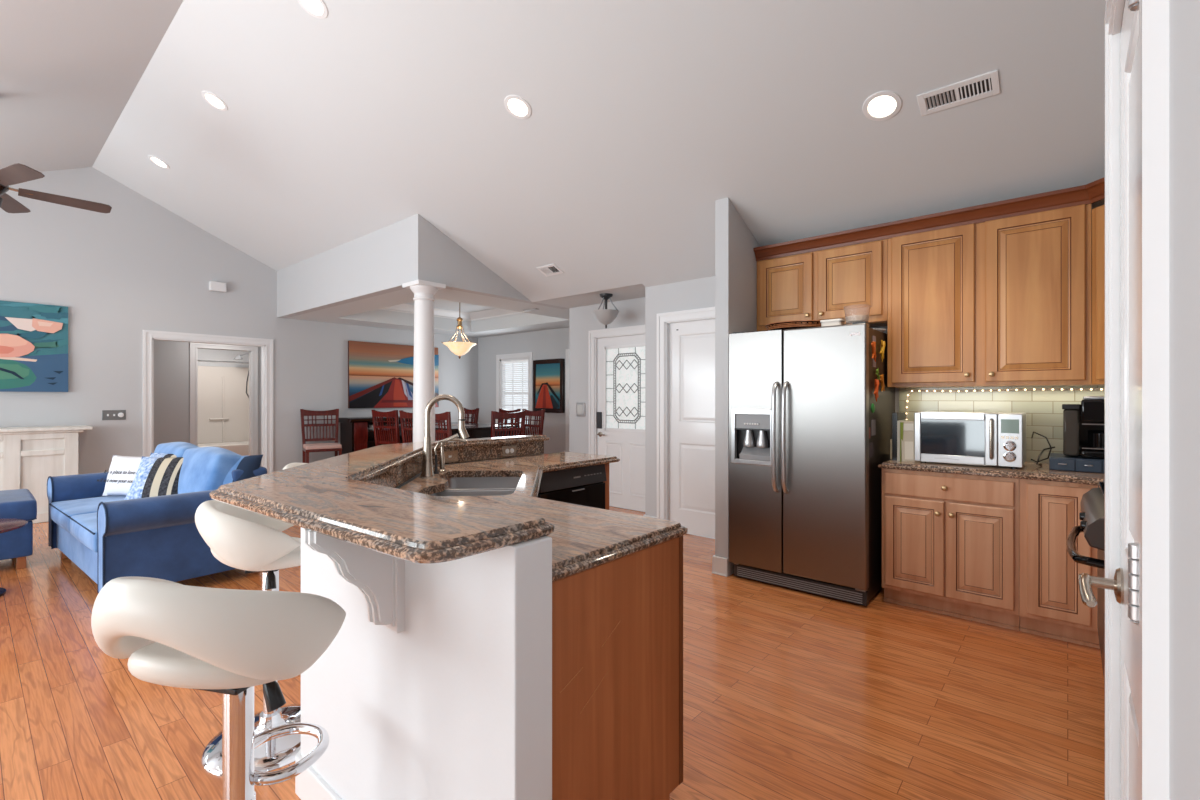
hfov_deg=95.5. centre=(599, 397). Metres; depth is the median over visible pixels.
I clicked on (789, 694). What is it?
floor
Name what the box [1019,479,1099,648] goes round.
base cabinet
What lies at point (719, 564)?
baseboard
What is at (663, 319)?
trim
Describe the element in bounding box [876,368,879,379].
magnet
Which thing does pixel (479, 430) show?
dining table
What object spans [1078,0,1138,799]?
door
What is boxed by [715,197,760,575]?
wall
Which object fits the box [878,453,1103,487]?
countertop
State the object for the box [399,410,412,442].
dining chair
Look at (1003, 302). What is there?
upper cabinet
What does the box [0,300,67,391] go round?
canvas
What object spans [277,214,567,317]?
wall
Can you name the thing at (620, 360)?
door
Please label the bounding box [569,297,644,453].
wall
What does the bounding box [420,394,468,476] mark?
faucet
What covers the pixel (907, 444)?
book
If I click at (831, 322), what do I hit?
food container
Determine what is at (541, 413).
dining chair
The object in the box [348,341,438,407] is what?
canvas
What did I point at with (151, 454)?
throw pillow
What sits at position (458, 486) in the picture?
sink
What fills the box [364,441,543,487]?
backsplash
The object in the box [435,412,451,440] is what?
dining chair
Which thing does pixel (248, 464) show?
throw pillow
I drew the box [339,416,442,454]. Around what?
sideboard
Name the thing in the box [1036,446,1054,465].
power cord
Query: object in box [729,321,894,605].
refrigerator
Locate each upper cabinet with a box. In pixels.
[757,239,887,331]
[888,204,1090,387]
[1090,205,1103,385]
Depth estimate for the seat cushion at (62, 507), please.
4.22 m
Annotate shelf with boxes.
[0,425,92,434]
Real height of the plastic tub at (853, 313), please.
0.150 m
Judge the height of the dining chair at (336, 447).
1.140 m
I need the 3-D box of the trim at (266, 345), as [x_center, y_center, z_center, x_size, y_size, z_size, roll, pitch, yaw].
[-5.112,0.237,7.172,0.140,2.125,1.425,0,0,41]
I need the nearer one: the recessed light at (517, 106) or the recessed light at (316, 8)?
the recessed light at (316, 8)
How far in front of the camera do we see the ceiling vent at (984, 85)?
2.82 m
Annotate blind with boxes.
[502,359,527,424]
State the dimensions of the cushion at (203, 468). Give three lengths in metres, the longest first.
0.819 x 0.466 x 0.289 m
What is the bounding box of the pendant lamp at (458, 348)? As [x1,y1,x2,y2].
[441,302,477,358]
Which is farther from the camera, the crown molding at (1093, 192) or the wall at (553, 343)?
the wall at (553, 343)
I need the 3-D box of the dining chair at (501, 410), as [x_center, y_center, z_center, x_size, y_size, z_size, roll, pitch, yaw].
[-1.540,0.730,8.106,0.510,1.140,0.523,0,0,45]
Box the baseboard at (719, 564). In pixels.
[712,555,727,576]
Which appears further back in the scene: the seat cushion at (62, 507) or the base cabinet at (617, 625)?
the seat cushion at (62, 507)
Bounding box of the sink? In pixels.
[429,477,520,495]
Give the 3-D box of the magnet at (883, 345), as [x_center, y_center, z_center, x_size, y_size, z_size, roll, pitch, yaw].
[1.868,-0.309,3.603,0.029,0.144,0.115,0,0,41]
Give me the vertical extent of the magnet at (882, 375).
0.113 m
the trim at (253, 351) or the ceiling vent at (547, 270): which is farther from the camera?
the trim at (253, 351)
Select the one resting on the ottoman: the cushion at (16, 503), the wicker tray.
the cushion at (16, 503)
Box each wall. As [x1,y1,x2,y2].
[0,167,477,473]
[154,340,260,465]
[198,349,248,367]
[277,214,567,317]
[295,441,551,799]
[478,327,568,453]
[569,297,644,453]
[645,276,1041,516]
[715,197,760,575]
[1120,0,1199,799]
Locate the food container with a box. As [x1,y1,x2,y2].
[820,319,844,326]
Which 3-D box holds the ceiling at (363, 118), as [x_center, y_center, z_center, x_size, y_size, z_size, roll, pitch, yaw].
[-2.596,-1.692,2.887,9.500,2.120,8.200,0,0,41]
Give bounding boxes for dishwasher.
[537,464,606,508]
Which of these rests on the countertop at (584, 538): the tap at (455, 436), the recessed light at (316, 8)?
the tap at (455, 436)
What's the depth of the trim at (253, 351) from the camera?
8.40 m
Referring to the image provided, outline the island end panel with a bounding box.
[604,463,608,509]
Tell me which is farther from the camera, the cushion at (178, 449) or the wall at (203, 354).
the wall at (203, 354)
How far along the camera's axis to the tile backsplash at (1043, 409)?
3.49 m
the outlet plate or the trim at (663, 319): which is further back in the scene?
the trim at (663, 319)
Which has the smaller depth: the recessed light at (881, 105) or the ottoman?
the recessed light at (881, 105)
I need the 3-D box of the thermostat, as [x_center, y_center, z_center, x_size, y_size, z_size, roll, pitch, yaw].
[-0.241,0.145,6.782,0.140,0.170,0.022,0,0,41]
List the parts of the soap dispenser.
post, spout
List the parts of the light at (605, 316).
lamp shade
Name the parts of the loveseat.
arm, leg, arm, arm, arm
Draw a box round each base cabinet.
[552,536,682,799]
[882,468,1019,630]
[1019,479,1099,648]
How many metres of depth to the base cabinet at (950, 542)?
3.19 m
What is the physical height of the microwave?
0.319 m
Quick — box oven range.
[1066,482,1103,675]
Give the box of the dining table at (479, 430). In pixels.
[386,422,519,438]
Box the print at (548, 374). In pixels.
[533,358,564,412]
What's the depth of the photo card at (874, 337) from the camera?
3.52 m
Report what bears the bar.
on the wall at (455, 704)
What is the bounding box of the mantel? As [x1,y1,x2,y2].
[0,425,92,523]
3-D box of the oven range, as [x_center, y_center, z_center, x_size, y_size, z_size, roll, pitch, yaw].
[2.267,0.833,2.074,0.750,0.935,0.860,0,0,41]
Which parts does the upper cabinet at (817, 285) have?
door, door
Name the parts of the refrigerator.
dispenser frame, dispenser panel, door, handle, handle, door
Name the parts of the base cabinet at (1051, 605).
door, toe moulding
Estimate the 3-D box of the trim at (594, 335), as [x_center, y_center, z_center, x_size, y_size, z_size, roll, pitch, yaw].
[0.312,0.237,6.374,1.090,2.125,0.120,0,0,41]
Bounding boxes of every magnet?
[871,341,876,361]
[871,403,874,412]
[873,379,879,401]
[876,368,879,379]
[880,340,885,361]
[880,374,884,390]
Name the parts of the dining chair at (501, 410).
rail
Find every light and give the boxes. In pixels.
[148,155,169,168]
[202,91,227,110]
[297,0,327,18]
[504,95,531,118]
[593,293,618,327]
[862,90,901,120]
[905,388,1103,419]
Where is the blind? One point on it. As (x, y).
(514, 371)
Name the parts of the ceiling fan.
motor, blade, blade, blade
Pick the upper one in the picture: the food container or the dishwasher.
the food container
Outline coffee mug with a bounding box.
[1090,433,1103,450]
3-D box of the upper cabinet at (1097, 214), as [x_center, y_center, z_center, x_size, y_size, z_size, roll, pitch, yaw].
[2.989,-0.565,2.832,0.643,0.980,0.658,0,0,41]
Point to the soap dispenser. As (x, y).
(442, 459)
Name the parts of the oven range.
knob, knob, handle, control panel, door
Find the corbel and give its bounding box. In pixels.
[304,529,404,632]
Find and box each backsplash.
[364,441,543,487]
[899,385,1103,462]
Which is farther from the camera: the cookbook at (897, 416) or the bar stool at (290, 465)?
the cookbook at (897, 416)
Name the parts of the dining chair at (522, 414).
leg, cross rail, rail, leg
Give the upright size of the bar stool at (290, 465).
0.924 m
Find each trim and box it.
[143,330,272,473]
[190,342,257,454]
[380,304,523,320]
[564,349,568,451]
[589,325,644,454]
[657,307,714,519]
[1104,0,1168,799]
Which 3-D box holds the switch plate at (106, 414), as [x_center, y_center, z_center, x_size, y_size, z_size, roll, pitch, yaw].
[-5.700,0.200,6.391,0.024,0.110,0.203,0,0,41]
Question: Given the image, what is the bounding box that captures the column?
[402,279,445,441]
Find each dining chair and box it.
[300,409,341,462]
[371,410,399,445]
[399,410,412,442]
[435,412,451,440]
[436,408,478,440]
[491,410,525,437]
[499,408,520,436]
[522,409,544,434]
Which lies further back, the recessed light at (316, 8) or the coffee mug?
the recessed light at (316, 8)
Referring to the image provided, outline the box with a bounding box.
[209,281,225,292]
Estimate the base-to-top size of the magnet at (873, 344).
0.128 m
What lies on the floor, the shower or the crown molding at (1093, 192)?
the shower
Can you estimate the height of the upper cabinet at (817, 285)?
0.570 m
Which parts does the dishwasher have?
door, control panel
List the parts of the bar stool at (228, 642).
seat, backrest, seat plate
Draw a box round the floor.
[0,506,1103,799]
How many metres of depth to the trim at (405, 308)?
8.99 m
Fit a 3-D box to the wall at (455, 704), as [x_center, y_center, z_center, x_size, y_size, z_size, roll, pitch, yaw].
[-0.660,0.800,2.482,0.833,1.000,2.901,0,0,-6]
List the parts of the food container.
lid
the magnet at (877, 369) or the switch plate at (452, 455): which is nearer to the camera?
the switch plate at (452, 455)
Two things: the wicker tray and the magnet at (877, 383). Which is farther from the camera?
the wicker tray
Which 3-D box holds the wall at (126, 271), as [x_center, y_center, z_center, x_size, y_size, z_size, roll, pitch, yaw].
[-5.567,-0.686,6.657,0.120,3.972,10.050,0,0,41]
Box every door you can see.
[597,334,644,511]
[669,319,714,538]
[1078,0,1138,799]
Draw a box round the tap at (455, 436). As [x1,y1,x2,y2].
[434,434,458,473]
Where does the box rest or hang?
attached to the wall at (126, 271)
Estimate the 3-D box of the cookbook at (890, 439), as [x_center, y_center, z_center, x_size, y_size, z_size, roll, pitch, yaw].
[2.011,0.342,3.710,0.024,0.130,0.190,0,0,41]
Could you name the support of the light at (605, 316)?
attached to the ceiling at (366, 312)
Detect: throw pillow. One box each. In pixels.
[97,455,141,495]
[124,456,183,499]
[150,453,175,456]
[223,455,262,484]
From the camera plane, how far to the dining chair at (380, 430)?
7.42 m
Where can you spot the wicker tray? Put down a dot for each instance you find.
(796, 324)
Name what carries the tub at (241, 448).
in the shower
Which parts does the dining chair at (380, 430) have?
leg, rail, cross rail, leg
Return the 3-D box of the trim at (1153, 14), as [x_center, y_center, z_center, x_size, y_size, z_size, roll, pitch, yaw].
[0.840,0.240,0.871,0.020,2.120,0.785,0,0,41]
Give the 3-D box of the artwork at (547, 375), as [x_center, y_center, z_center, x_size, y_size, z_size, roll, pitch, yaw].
[-0.871,-0.199,9.057,0.580,0.742,0.018,0,0,41]
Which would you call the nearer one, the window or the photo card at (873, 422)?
the photo card at (873, 422)
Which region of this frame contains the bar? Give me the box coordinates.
[209,435,554,562]
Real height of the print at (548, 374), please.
0.890 m
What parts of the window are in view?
pane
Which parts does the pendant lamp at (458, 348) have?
lamp shade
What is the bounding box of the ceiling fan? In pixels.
[0,163,111,212]
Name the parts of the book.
label frame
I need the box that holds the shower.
[198,353,248,455]
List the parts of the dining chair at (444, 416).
cross rail, rail, leg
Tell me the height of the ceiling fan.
0.835 m
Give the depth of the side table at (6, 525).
3.62 m
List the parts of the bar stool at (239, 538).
backrest, seat, seat plate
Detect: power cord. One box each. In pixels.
[1031,431,1051,461]
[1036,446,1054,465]
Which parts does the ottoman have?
leg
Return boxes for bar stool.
[91,577,345,799]
[195,500,300,776]
[282,463,306,469]
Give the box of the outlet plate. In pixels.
[502,445,515,456]
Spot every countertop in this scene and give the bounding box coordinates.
[399,452,687,581]
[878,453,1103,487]
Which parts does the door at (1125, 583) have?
handle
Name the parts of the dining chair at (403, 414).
leg, rail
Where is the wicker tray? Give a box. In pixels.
[765,320,820,330]
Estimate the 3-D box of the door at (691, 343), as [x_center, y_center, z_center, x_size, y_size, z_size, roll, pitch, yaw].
[0.969,0.282,5.094,0.755,2.020,0.037,0,0,41]
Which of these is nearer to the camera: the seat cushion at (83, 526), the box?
the seat cushion at (83, 526)
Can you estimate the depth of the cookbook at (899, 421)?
3.52 m
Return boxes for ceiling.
[0,0,1105,301]
[287,284,644,337]
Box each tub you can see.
[198,441,248,455]
[843,304,870,324]
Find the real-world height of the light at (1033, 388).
0.455 m
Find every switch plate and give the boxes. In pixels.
[102,410,125,419]
[444,450,457,462]
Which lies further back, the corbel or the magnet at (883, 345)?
the magnet at (883, 345)
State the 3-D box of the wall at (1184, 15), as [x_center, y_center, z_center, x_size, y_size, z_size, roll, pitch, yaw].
[-0.252,-0.750,-1.023,0.790,4.100,5.120,0,0,41]
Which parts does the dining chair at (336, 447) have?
leg, leg, rail, cross rail, seat, seat frame, leg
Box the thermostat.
[576,403,584,416]
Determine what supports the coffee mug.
on the coffee maker
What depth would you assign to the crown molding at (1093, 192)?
3.47 m
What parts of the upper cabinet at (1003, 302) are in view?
door, door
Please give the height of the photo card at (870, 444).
0.090 m
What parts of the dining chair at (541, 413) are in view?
cross rail, rail, leg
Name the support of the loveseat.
on the floor
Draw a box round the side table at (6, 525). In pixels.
[0,519,27,596]
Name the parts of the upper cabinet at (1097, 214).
door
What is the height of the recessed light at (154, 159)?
0.084 m
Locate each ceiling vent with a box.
[537,264,563,276]
[917,70,999,115]
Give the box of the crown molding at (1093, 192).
[753,178,1103,260]
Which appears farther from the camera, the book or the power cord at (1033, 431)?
the book
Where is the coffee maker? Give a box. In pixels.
[1062,396,1103,458]
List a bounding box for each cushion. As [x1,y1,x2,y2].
[0,489,36,520]
[50,495,125,532]
[70,512,97,552]
[154,442,198,456]
[178,447,240,493]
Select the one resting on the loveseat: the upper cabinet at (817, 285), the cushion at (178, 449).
the cushion at (178, 449)
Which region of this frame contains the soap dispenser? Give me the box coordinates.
[438,438,466,471]
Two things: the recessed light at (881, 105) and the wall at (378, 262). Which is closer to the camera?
the recessed light at (881, 105)
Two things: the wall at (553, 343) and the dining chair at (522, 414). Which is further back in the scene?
the wall at (553, 343)
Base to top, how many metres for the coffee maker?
0.345 m
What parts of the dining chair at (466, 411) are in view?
rail, leg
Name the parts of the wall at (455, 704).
baseboard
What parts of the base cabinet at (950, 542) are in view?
door, drawer, toe moulding, door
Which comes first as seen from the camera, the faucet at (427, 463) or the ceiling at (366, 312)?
the faucet at (427, 463)
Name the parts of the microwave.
door, handle, control panel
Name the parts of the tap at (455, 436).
stem, lever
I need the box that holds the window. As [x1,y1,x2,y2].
[496,352,532,434]
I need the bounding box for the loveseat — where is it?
[47,442,266,592]
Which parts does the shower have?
curtain rod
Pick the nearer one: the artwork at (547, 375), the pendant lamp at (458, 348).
the pendant lamp at (458, 348)
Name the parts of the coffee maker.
water tank, tank lid, lid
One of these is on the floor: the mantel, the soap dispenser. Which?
the mantel
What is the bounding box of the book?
[901,421,914,461]
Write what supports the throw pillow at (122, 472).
on the loveseat
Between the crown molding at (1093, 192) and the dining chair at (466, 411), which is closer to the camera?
the crown molding at (1093, 192)
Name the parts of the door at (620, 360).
glass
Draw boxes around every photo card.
[869,443,872,457]
[871,420,875,435]
[873,336,875,366]
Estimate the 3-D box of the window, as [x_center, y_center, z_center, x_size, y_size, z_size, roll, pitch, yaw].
[-1.502,-0.075,9.697,1.010,1.430,0.140,0,0,41]
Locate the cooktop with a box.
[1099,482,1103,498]
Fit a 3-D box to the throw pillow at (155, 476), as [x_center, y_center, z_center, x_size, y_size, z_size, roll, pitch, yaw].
[-3.428,0.637,4.250,0.420,0.346,0.223,0,0,-3]
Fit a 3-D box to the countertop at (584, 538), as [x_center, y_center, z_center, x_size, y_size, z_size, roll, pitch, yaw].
[-0.363,0.412,2.617,1.150,0.035,2.822,0,0,-4]
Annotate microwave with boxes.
[914,411,1025,468]
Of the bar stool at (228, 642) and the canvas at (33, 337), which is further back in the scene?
the canvas at (33, 337)
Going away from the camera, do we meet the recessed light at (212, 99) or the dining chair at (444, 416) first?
the recessed light at (212, 99)
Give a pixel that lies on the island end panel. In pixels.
(606, 464)
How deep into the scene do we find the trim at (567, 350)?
8.79 m
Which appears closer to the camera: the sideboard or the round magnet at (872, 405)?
the round magnet at (872, 405)
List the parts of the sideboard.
door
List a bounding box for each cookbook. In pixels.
[890,439,891,458]
[892,412,905,460]
[897,420,907,460]
[900,422,903,460]
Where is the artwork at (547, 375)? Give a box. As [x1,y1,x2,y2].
[535,363,559,408]
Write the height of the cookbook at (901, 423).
0.250 m
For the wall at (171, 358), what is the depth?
7.78 m
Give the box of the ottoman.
[0,489,36,568]
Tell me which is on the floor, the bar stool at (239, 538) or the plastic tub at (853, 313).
the bar stool at (239, 538)

